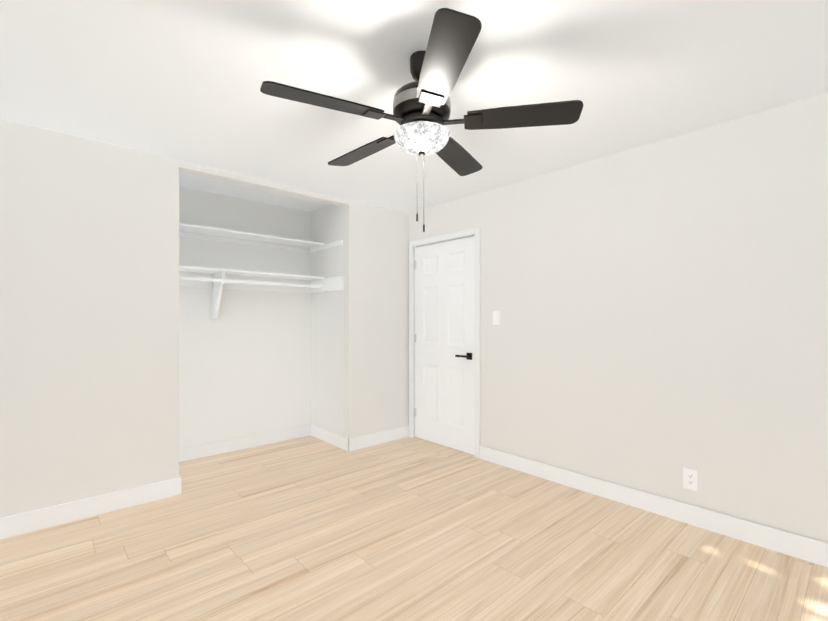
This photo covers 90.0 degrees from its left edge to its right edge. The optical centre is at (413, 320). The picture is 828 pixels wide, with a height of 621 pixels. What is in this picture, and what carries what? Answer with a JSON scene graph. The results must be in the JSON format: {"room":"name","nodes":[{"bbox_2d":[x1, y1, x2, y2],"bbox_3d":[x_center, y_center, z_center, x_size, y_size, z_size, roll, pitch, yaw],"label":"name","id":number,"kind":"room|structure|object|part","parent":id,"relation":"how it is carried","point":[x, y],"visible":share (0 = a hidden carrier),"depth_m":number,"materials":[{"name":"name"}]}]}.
{"room":"empty bedroom","nodes":[
{"label":"empty bedroom","id":0,"kind":"room"},
{"bbox_2d":[0,119,408,517],"bbox_3d":[-1.382,-0.006,3.324,3.700,2.500,0.100,0,0,-42],"label":"wall","id":1,"kind":"structure","parent":0,"point":[89,318],"depth_m":2.70,"materials":[{"name":"white paint"}]},
{"bbox_2d":[0,424,408,538],"bbox_3d":[-1.596,1.184,3.561,3.500,0.120,0.763,0,0,-42],"label":"baseboard","id":2,"kind":"structure","parent":1,"relation":"attached to","point":[24,522],"depth_m":2.90,"materials":[{"name":"white wood"}]},
{"bbox_2d":[179,186,310,448],"bbox_3d":[-1.817,-0.006,3.942,1.985,2.500,0.100,0,0,-42],"label":"wall","id":3,"kind":"structure","parent":0,"point":[245,363],"depth_m":4.01,"materials":[{"name":"white paint"}]},
{"bbox_2d":[179,223,343,318],"bbox_3d":[-1.563,-0.411,3.662,1.784,0.786,0.654,0,0,-42],"label":"closet shelf","id":4,"kind":"object","parent":3,"relation":"attached to","point":[217,280],"visible":0.54,"depth_m":3.94,"materials":[{"name":"white wood"}]},
{"bbox_2d":[311,204,342,435],"bbox_3d":[-0.867,-0.006,4.297,0.100,2.500,0.650,0,0,-42],"label":"wall","id":5,"kind":"structure","parent":0,"point":[327,350],"depth_m":4.24,"materials":[{"name":"white paint"}]},
{"bbox_2d":[0,435,827,620],"bbox_3d":[-0.257,1.295,2.084,3.700,0.100,4.950,0,0,-42],"label":"floor","id":6,"kind":"structure","parent":0,"point":[309,528],"depth_m":2.20,"materials":[{"name":"brown wood"}]},
{"bbox_2d":[0,0,827,212],"bbox_3d":[-0.257,-1.205,2.082,3.700,0.100,4.950,0,0,-42],"label":"ceiling","id":7,"kind":"structure","parent":0,"point":[182,80],"depth_m":1.96,"materials":[{"name":"white paint"}]},
{"bbox_2d":[260,8,582,231],"bbox_3d":[0.000,-0.780,1.846,1.289,0.748,1.244,0,0,-42],"label":"ceiling fan","id":8,"kind":"object","parent":7,"relation":"hanging from","point":[420,116],"visible":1,"depth_m":1.71,"materials":[{"name":"black wood"}]},
{"bbox_3d":[0.034,-0.778,1.818,0.248,0.080,0.248,0,0,-42],"label":"lamp shade","id":9,"kind":"part","parent":8,"relation":"part of","materials":[{"name":"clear glass"}]},
{"bbox_2d":[409,93,827,542],"bbox_3d":[1.362,0.045,2.977,0.100,2.400,4.100,0,0,-42],"label":"wall","id":10,"kind":"structure","parent":0,"point":[661,306],"depth_m":2.60,"materials":[{"name":"white paint"}]},
{"bbox_2d":[409,227,479,458],"bbox_3d":[0.310,0.198,4.126,0.116,2.092,0.959,0,0,-42],"label":"door frame","id":11,"kind":"structure","parent":10,"relation":"attached to","point":[475,232],"depth_m":4.07,"materials":[{"name":"white wood"}]},
{"bbox_2d":[415,236,474,454],"bbox_3d":[0.277,0.227,4.096,0.099,2.018,0.827,0,0,-42],"label":"door","id":12,"kind":"structure","parent":10,"relation":"in","point":[445,341],"depth_m":4.07,"materials":[{"name":"white wood"}]},
{"bbox_2d":[493,311,499,324],"bbox_3d":[0.716,-0.026,3.607,0.012,0.120,0.074,0,0,-42],"label":"light switch","id":13,"kind":"object","parent":10,"relation":"attached to","point":[496,317],"visible":1,"depth_m":3.60,"materials":[{"name":"white plastic"}]},
{"bbox_2d":[480,445,827,567],"bbox_3d":[1.613,1.185,2.617,0.013,0.120,3.028,0,0,-42],"label":"baseboard","id":14,"kind":"structure","parent":10,"relation":"attached to","point":[797,546],"depth_m":2.57,"materials":[{"name":"white wood"}]},
{"bbox_2d":[683,467,697,491],"bbox_3d":[1.691,0.970,2.534,0.009,0.128,0.080,0,0,-42],"label":"electrical outlet","id":15,"kind":"object","parent":10,"relation":"attached to","point":[690,479],"visible":1,"depth_m":2.53,"materials":[{"name":"white plastic"}]}
]}

